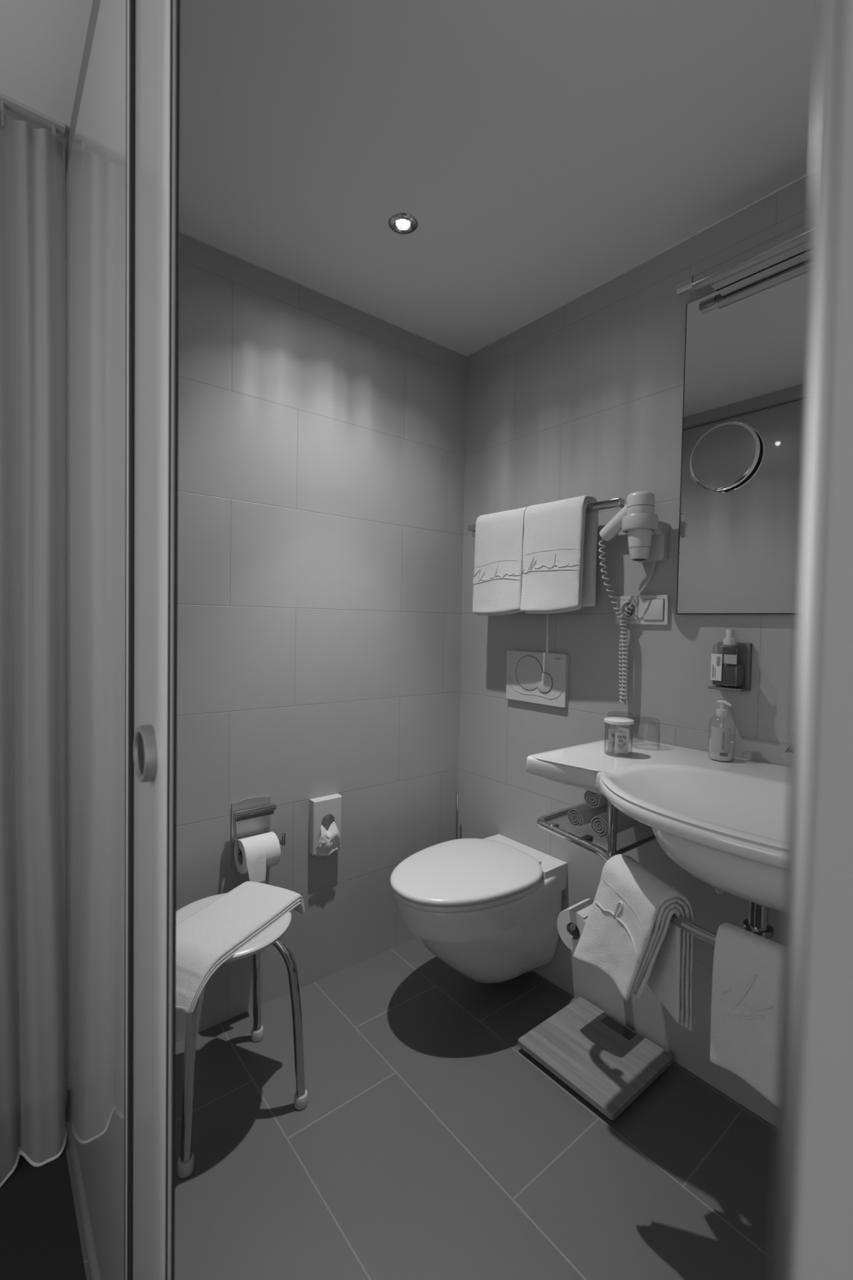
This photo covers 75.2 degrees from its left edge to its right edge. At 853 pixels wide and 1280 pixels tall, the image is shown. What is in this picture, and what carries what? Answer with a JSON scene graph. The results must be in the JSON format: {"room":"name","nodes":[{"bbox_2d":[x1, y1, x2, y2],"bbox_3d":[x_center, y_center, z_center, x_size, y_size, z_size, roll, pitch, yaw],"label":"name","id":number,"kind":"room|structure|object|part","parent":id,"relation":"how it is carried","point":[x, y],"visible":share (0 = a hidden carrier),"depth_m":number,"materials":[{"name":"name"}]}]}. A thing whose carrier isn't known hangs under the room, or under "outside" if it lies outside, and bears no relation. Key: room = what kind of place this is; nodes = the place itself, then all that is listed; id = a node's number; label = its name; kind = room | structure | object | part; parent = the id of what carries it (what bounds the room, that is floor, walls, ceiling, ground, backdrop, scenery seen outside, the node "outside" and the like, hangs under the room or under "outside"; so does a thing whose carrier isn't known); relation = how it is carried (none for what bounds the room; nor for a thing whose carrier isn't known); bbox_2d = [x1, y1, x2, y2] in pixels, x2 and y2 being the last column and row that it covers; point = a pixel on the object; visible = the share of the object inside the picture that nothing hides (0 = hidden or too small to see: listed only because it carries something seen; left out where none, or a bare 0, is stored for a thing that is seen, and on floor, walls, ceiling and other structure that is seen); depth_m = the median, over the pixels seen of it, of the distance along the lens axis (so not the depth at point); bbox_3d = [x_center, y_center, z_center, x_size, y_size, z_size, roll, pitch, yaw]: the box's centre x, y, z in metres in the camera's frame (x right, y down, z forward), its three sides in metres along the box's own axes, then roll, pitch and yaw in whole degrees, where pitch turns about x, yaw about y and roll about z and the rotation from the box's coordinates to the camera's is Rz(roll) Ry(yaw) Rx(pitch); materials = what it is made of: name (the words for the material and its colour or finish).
{"room":"hotel bathroom","nodes":[
{"label":"hotel bathroom","id":0,"kind":"room"},
{"bbox_2d":[175,232,466,1042],"bbox_3d":[-0.353,0.012,1.798,1.370,2.172,0.100,0,2,-39],"label":"wall","id":1,"kind":"structure","parent":0,"point":[322,437],"depth_m":1.73,"materials":[{"name":"tile"}]},
{"bbox_2d":[231,795,285,868],"bbox_3d":[-0.489,0.560,1.605,0.144,0.193,0.068,0,2,-39],"label":"toilet roll holder","id":2,"kind":"object","parent":1,"relation":"attached to","point":[251,816],"visible":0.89,"depth_m":1.61,"materials":[{"name":"grey metal"}]},
{"bbox_3d":[-0.534,0.544,1.554,0.008,0.097,0.038,0,2,-39],"label":"arm","id":3,"kind":"part","parent":2,"relation":"part of","materials":[{"name":"silver metal"}]},
{"bbox_2d":[234,831,280,882],"bbox_3d":[-0.480,0.613,1.573,0.100,0.112,0.100,0,2,-39],"label":"toilet paper roll","id":4,"kind":"object","parent":2,"relation":"on","point":[260,852],"visible":1,"depth_m":1.54,"materials":[{"name":"grey paper"}]},
{"bbox_2d":[178,230,467,356],"bbox_3d":[-0.324,-1.069,1.706,1.230,0.004,0.004,0,2,-39],"label":"trim","id":5,"kind":"structure","parent":1,"relation":"attached to","point":[180,231],"depth_m":1.68,"materials":[{"name":"grey paint"}]},
{"bbox_2d":[308,793,342,855],"bbox_3d":[-0.322,0.587,1.766,0.101,0.170,0.030,0,2,-39],"label":"dispenser","id":6,"kind":"object","parent":1,"relation":"attached to","point":[323,811],"visible":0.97,"depth_m":1.74,"materials":[{"name":"grey plastic"}]},
{"bbox_2d":[315,820,340,856],"bbox_3d":[-0.313,0.632,1.750,0.089,0.107,0.026,0,2,-39],"label":"bag","id":7,"kind":"object","parent":6,"relation":"hanging from","point":[329,842],"visible":1,"depth_m":1.75,"materials":[{"name":"white plastic"}]},
{"bbox_2d":[321,815,332,828],"bbox_3d":[-0.319,0.579,1.763,0.043,0.043,0.001,0,2,-39],"label":"dispenser opening","id":8,"kind":"object","parent":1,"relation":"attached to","point":[326,820],"depth_m":1.76,"materials":[{"name":"grey plastic"}]},
{"bbox_2d":[0,937,776,1279],"bbox_3d":[-0.135,1.193,-0.158,3.500,0.060,3.500,0,2,-39],"label":"floor","id":9,"kind":"structure","parent":0,"point":[426,1144],"depth_m":1.19,"materials":[{"name":"tile"}]},
{"bbox_2d":[176,893,307,1177],"bbox_3d":[-0.484,0.891,1.337,0.302,0.439,0.308,0,2,-39],"label":"stool","id":10,"kind":"object","parent":9,"relation":"on","point":[273,935],"visible":0.43,"depth_m":1.31,"materials":[{"name":"grey plastic"}]},
{"bbox_3d":[-0.494,0.898,1.224,0.022,0.409,0.160,1,2,6],"label":"leg","id":11,"kind":"part","parent":10,"relation":"part of","materials":[{"name":"silver metal"}]},
{"bbox_3d":[-0.478,0.683,1.327,0.300,0.022,0.300,0,2,-39],"label":"seat","id":12,"kind":"part","parent":10,"relation":"part of","materials":[{"name":"grey plastic"}]},
{"bbox_2d":[175,881,305,1013],"bbox_3d":[-0.475,0.692,1.293,0.185,0.088,0.400,2,2,23],"label":"hand towel","id":13,"kind":"object","parent":10,"relation":"on","point":[212,935],"visible":0.66,"depth_m":1.25,"materials":[{"name":"white fabric"}]},
{"bbox_3d":[-0.472,0.891,1.452,0.022,0.409,0.178,1,2,5],"label":"leg","id":14,"kind":"part","parent":10,"relation":"part of","materials":[{"name":"silver metal"}]},
{"bbox_3d":[-0.369,0.897,1.326,0.167,0.409,0.022,1,2,4],"label":"leg","id":15,"kind":"part","parent":10,"relation":"part of","materials":[{"name":"silver metal"}]},
{"bbox_2d":[455,792,458,839],"bbox_3d":[0.112,0.836,2.071,0.080,0.526,0.080,0,2,-39],"label":"toilet brush","id":16,"kind":"object","parent":9,"relation":"on","point":[457,793],"visible":0.02,"depth_m":2.07,"materials":[{"name":"silver metal"}]},
{"bbox_2d":[518,997,673,1119],"bbox_3d":[0.449,1.107,1.482,0.286,0.032,0.293,0,2,-39],"label":"bathroom scale","id":17,"kind":"object","parent":9,"relation":"on","point":[607,1063],"visible":1,"depth_m":1.46,"materials":[{"name":"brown wood"}]},
{"bbox_2d":[0,0,820,355],"bbox_3d":[-0.093,-1.048,-0.227,3.500,0.080,3.500,0,2,-39],"label":"ceiling","id":18,"kind":"structure","parent":0,"point":[540,152],"depth_m":1.13,"materials":[{"name":"white paint"}]},
{"bbox_2d":[0,93,66,136],"bbox_3d":[-1.142,-1.056,0.836,1.004,0.008,0.026,0,2,-39],"label":"rail","id":19,"kind":"object","parent":18,"relation":"attached to","point":[12,105],"visible":1,"depth_m":1.11,"materials":[{"name":"grey metal"}]},
{"bbox_2d":[0,101,66,1186],"bbox_3d":[-1.147,0.030,0.881,0.968,2.168,0.099,0,2,-40],"label":"curtain","id":20,"kind":"object","parent":19,"relation":"hanging from","point":[33,1126],"visible":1,"depth_m":1.14,"materials":[{"name":"grey fabric"}]},
{"bbox_2d":[388,213,417,234],"bbox_3d":[-0.059,-1.058,1.407,0.075,0.012,0.075,0,2,-39],"label":"recessed light","id":21,"kind":"object","parent":18,"relation":"in","point":[393,219],"visible":1,"depth_m":1.40,"materials":[{"name":"silver metal"}]},
{"bbox_3d":[-0.059,-1.058,1.407,0.033,0.007,0.033,0,2,-39],"label":"bulb","id":22,"kind":"part","parent":21,"relation":"part of","materials":[{"name":"white glass"}]},
{"bbox_2d":[65,0,852,1279],"bbox_3d":[0.272,0.079,-0.019,0.101,2.172,3.285,0,2,-39],"label":"wall","id":23,"kind":"structure","parent":0,"point":[100,177],"depth_m":0.76,"materials":[{"name":"white paint"}]},
{"bbox_2d":[62,165,66,1106],"bbox_3d":[-0.821,0.019,1.292,0.035,2.172,0.100,0,2,-39],"label":"trim","id":24,"kind":"structure","parent":23,"relation":"attached to","point":[64,174],"depth_m":1.29,"materials":[{"name":"grey paint"}]},
{"bbox_2d":[65,195,66,880],"bbox_3d":[-0.797,0.027,1.238,0.013,2.160,0.015,0,2,-39],"label":"trim","id":25,"kind":"structure","parent":23,"relation":"attached to","point":[65,196],"depth_m":1.22,"materials":[{"name":"grey metal"}]},
{"bbox_2d":[65,1121,94,1279],"bbox_3d":[-0.616,1.112,1.014,0.013,0.012,0.638,0,2,-39],"label":"trim","id":26,"kind":"structure","parent":23,"relation":"attached to","point":[79,1202],"depth_m":1.08,"materials":[{"name":"silver metal"}]},
{"bbox_2d":[65,0,100,177],"bbox_3d":[-0.579,-1.020,0.956,0.010,0.065,0.653,0,2,-39],"label":"trim","id":27,"kind":"structure","parent":23,"relation":"attached to","point":[95,3],"depth_m":1.01,"materials":[{"name":"grey metal"}]},
{"bbox_2d":[132,0,180,1279],"bbox_3d":[-0.539,0.058,0.911,0.022,2.112,0.849,0,2,-39],"label":"door","id":28,"kind":"structure","parent":23,"relation":"in","point":[157,22],"depth_m":0.62,"materials":[{"name":"grey wood"}]},
{"bbox_3d":[-0.325,0.131,0.641,0.016,0.065,0.065,0,2,-39],"label":"finger pull","id":29,"kind":"part","parent":28,"relation":"part of","materials":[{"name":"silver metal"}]},
{"bbox_2d":[770,0,844,1279],"bbox_3d":[0.126,0.071,0.163,0.100,2.172,0.005,0,2,-39],"label":"trim","id":30,"kind":"structure","parent":23,"relation":"attached to","point":[831,11],"depth_m":0.13,"materials":[{"name":"silver metal"}]},
{"bbox_2d":[619,600,637,619],"bbox_3d":[0.572,-0.085,1.566,0.002,0.056,0.054,0,2,-39],"label":"plug","id":31,"kind":"object","parent":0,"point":[623,603],"depth_m":1.56,"materials":[{"name":"grey plastic"}]},
{"bbox_2d":[457,173,813,1126],"bbox_3d":[0.681,0.039,1.529,0.100,2.172,1.620,0,2,-39],"label":"wall","id":32,"kind":"structure","parent":0,"point":[585,397],"depth_m":1.63,"materials":[{"name":"tile"}]},
{"bbox_2d":[390,834,567,983],"bbox_3d":[0.135,0.862,1.694,0.548,0.366,0.374,0,2,-39],"label":"toilet","id":33,"kind":"object","parent":32,"relation":"attached to","point":[489,908],"visible":1,"depth_m":1.59,"materials":[{"name":"grey ceramic"}]},
{"bbox_3d":[0.111,0.691,1.667,0.479,0.024,0.374,0,2,-39],"label":"lid","id":34,"kind":"part","parent":33,"relation":"part of","materials":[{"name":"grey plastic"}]},
{"bbox_3d":[0.141,0.883,1.700,0.532,0.324,0.366,0,2,-39],"label":"bowl","id":35,"kind":"part","parent":33,"relation":"part of","materials":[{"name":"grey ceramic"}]},
{"bbox_2d":[506,650,568,707],"bbox_3d":[0.361,0.124,1.832,0.018,0.168,0.250,0,2,-39],"label":"flush plate","id":36,"kind":"object","parent":32,"relation":"attached to","point":[538,677],"visible":1,"depth_m":1.81,"materials":[{"name":"grey plastic"}]},
{"bbox_2d":[467,497,625,537],"bbox_3d":[0.376,-0.374,1.750,0.093,0.042,0.620,0,2,-39],"label":"towel rail","id":37,"kind":"object","parent":32,"relation":"attached to","point":[618,502],"visible":0.36,"depth_m":1.54,"materials":[{"name":"silver metal"}]},
{"bbox_2d":[472,506,527,615],"bbox_3d":[0.259,-0.252,1.827,0.092,0.343,0.215,0,2,-39],"label":"bath towel","id":38,"kind":"object","parent":37,"relation":"hanging from","point":[499,536],"visible":0.88,"depth_m":1.79,"materials":[{"name":"white fabric"}]},
{"bbox_2d":[520,495,598,613],"bbox_3d":[0.395,-0.247,1.659,0.096,0.337,0.216,0,2,-39],"label":"bath towel","id":39,"kind":"object","parent":37,"relation":"hanging from","point":[560,538],"visible":0.98,"depth_m":1.61,"materials":[{"name":"white fabric"}]},
{"bbox_2d":[569,923,577,931],"bbox_3d":[0.471,0.769,1.547,0.212,0.044,0.044,0,2,-39],"label":"paper holder","id":40,"kind":"object","parent":32,"relation":"attached to","point":[572,926],"visible":0.2,"depth_m":1.48,"materials":[{"name":"silver metal"}]},
{"bbox_2d":[556,898,594,951],"bbox_3d":[0.432,0.781,1.516,0.098,0.110,0.109,0,2,-39],"label":"toilet paper roll","id":41,"kind":"object","parent":40,"relation":"on","point":[577,914],"visible":0.56,"depth_m":1.50,"materials":[{"name":"grey paper"}]},
{"bbox_2d":[598,491,670,704],"bbox_3d":[0.550,-0.100,1.497,0.143,0.566,0.166,0,2,-39],"label":"hair dryer","id":42,"kind":"object","parent":32,"relation":"attached to","point":[648,537],"visible":1,"depth_m":1.46,"materials":[{"name":"grey plastic"}]},
{"bbox_3d":[0.517,-0.318,1.482,0.111,0.100,0.042,3,2,45],"label":"handle","id":43,"kind":"part","parent":42,"relation":"part of","materials":[{"name":"grey plastic"}]},
{"bbox_3d":[0.520,-0.048,1.542,0.102,0.459,0.042,1,2,-17],"label":"coiled cord","id":44,"kind":"part","parent":42,"relation":"part of","materials":[{"name":"grey plastic"}]},
{"bbox_3d":[0.585,-0.142,1.511,0.061,0.094,0.012,3,2,45],"label":"straight cord","id":45,"kind":"part","parent":42,"relation":"part of","materials":[{"name":"grey plastic"}]},
{"bbox_3d":[0.596,-0.297,1.470,0.047,0.035,0.050,0,2,-39],"label":"bracket arm","id":46,"kind":"part","parent":42,"relation":"part of","materials":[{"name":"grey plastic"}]},
{"bbox_2d":[466,171,813,355],"bbox_3d":[0.662,-1.044,1.461,0.004,0.004,1.616,0,2,-39],"label":"trim","id":47,"kind":"structure","parent":32,"relation":"attached to","point":[811,172],"depth_m":1.49,"materials":[{"name":"grey paint"}]},
{"bbox_2d":[615,595,670,624],"bbox_3d":[0.598,-0.084,1.540,0.014,0.080,0.154,0,2,-39],"label":"socket plate","id":48,"kind":"object","parent":32,"relation":"attached to","point":[646,609],"visible":0.87,"depth_m":1.52,"materials":[{"name":"grey plastic"}]},
{"bbox_2d":[526,737,790,912],"bbox_3d":[0.605,0.370,1.095,0.563,0.173,0.842,0,2,-39],"label":"washbasin","id":49,"kind":"object","parent":32,"relation":"attached to","point":[725,824],"visible":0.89,"depth_m":1.14,"materials":[{"name":"grey ceramic"}]},
{"bbox_2d":[604,716,634,756],"bbox_3d":[0.471,0.237,1.358,0.070,0.087,0.070,0,2,-39],"label":"lidded jar","id":50,"kind":"object","parent":49,"relation":"on","point":[611,720],"visible":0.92,"depth_m":1.34,"materials":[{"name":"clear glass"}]},
{"bbox_2d":[608,728,618,751],"bbox_3d":[0.458,0.246,1.357,0.026,0.056,0.010,1,2,-12],"label":"sachet","id":51,"kind":"object","parent":50,"relation":"in","point":[611,731],"visible":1,"depth_m":1.35,"materials":[{"name":"white paper"}]},
{"bbox_3d":[0.471,0.198,1.357,0.070,0.010,0.070,0,2,-39],"label":"lid","id":52,"kind":"part","parent":50,"relation":"part of","materials":[{"name":"white plastic"}]},
{"bbox_2d":[614,732,626,753],"bbox_3d":[0.470,0.250,1.344,0.026,0.050,0.010,1,2,3],"label":"sachet","id":53,"kind":"object","parent":50,"relation":"in","point":[620,737],"visible":1,"depth_m":1.34,"materials":[{"name":"white paper"}]},
{"bbox_2d":[618,727,629,753],"bbox_3d":[0.480,0.245,1.350,0.026,0.060,0.010,3,2,43],"label":"sachet","id":54,"kind":"object","parent":50,"relation":"in","point":[620,729],"visible":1,"depth_m":1.34,"materials":[{"name":"white paper"}]},
{"bbox_2d":[537,800,716,946],"bbox_3d":[0.574,0.419,1.166,0.380,0.170,0.938,0,2,-18],"label":"rack","id":55,"kind":"object","parent":49,"relation":"attached to","point":[585,842],"visible":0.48,"depth_m":1.24,"materials":[{"name":"silver metal"}]},
{"bbox_2d":[567,804,608,826],"bbox_3d":[0.459,0.444,1.453,0.225,0.046,0.052,0,2,-39],"label":"rolled towel","id":56,"kind":"object","parent":55,"relation":"on","point":[582,815],"visible":0.56,"depth_m":1.39,"materials":[{"name":"white fabric"}]},
{"bbox_2d":[583,790,608,808],"bbox_3d":[0.501,0.395,1.452,0.220,0.052,0.056,0,2,-39],"label":"rolled towel","id":57,"kind":"object","parent":56,"relation":"on","point":[593,799],"visible":0.2,"depth_m":1.38,"materials":[{"name":"white fabric"}]},
{"bbox_3d":[0.414,0.408,1.234,0.021,0.156,0.021,0,2,-39],"label":"post","id":58,"kind":"part","parent":55,"relation":"part of","materials":[{"name":"silver metal"}]},
{"bbox_2d":[590,809,642,838],"bbox_3d":[0.506,0.447,1.398,0.240,0.056,0.055,0,2,-39],"label":"rolled towel","id":59,"kind":"object","parent":55,"relation":"on","point":[598,824],"visible":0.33,"depth_m":1.33,"materials":[{"name":"white fabric"}]},
{"bbox_2d":[573,853,694,1031],"bbox_3d":[0.395,0.574,1.069,0.147,0.260,0.189,1,2,-14],"label":"hand towel","id":60,"kind":"object","parent":55,"relation":"hanging from","point":[628,935],"visible":0.98,"depth_m":1.02,"materials":[{"name":"white fabric"}]},
{"bbox_2d":[710,922,782,1106],"bbox_3d":[0.547,0.584,0.845,0.070,0.229,0.191,0,2,-39],"label":"hand towel","id":61,"kind":"object","parent":55,"relation":"hanging from","point":[747,985],"visible":0.52,"depth_m":0.86,"materials":[{"name":"white fabric"}]},
{"bbox_2d":[707,700,735,761],"bbox_3d":[0.706,0.214,1.323,0.056,0.143,0.056,0,2,-39],"label":"lotion bottle","id":62,"kind":"object","parent":49,"relation":"on","point":[721,744],"visible":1,"depth_m":1.30,"materials":[{"name":"grey"}]},
{"bbox_3d":[0.708,0.150,1.314,0.010,0.014,0.034,0,2,-39],"label":"pump spout","id":63,"kind":"part","parent":62,"relation":"part of","materials":[{"name":"grey plastic"}]},
{"bbox_2d":[742,901,774,938],"bbox_3d":[0.725,0.598,1.121,0.349,0.283,0.068,0,2,-39],"label":"trap","id":64,"kind":"object","parent":49,"relation":"attached to","point":[757,922],"visible":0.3,"depth_m":1.02,"materials":[{"name":"silver metal"}]},
{"bbox_2d":[782,745,791,763],"bbox_3d":[0.754,0.238,1.108,0.160,0.112,0.052,0,2,-39],"label":"faucet","id":65,"kind":"object","parent":49,"relation":"on","point":[787,754],"visible":0.07,"depth_m":1.06,"materials":[{"name":"silver metal"}]},
{"bbox_2d":[712,886,724,893],"bbox_3d":[0.754,0.500,1.263,0.125,0.178,0.150,0,2,-39],"label":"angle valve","id":66,"kind":"object","parent":32,"relation":"attached to","point":[717,890],"visible":0.16,"depth_m":1.28,"materials":[{"name":"silver metal"}]},
{"bbox_2d":[707,629,752,692],"bbox_3d":[0.733,0.047,1.337,0.060,0.146,0.076,0,2,-39],"label":"soap dispenser","id":67,"kind":"object","parent":32,"relation":"attached to","point":[731,675],"visible":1,"depth_m":1.32,"materials":[{"name":"grey plastic"}]},
{"bbox_2d":[676,249,810,614],"bbox_3d":[0.866,-0.455,1.185,0.039,0.798,0.652,0,2,-39],"label":"wall mirror","id":68,"kind":"object","parent":32,"relation":"attached to","point":[745,340],"depth_m":1.31,"materials":[{"name":"grey mirror"}]},
{"bbox_3d":[0.723,-0.445,1.345,0.018,0.163,0.163,0,2,-39],"label":"magnifying mirror","id":69,"kind":"part","parent":68,"relation":"part of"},
{"bbox_2d":[675,220,811,296],"bbox_3d":[0.835,-0.862,1.173,0.098,0.030,0.578,0,2,-39],"label":"lamp","id":70,"kind":"object","parent":32,"relation":"attached to","point":[793,242],"visible":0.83,"depth_m":1.25,"materials":[{"name":"silver metal"}]}
]}

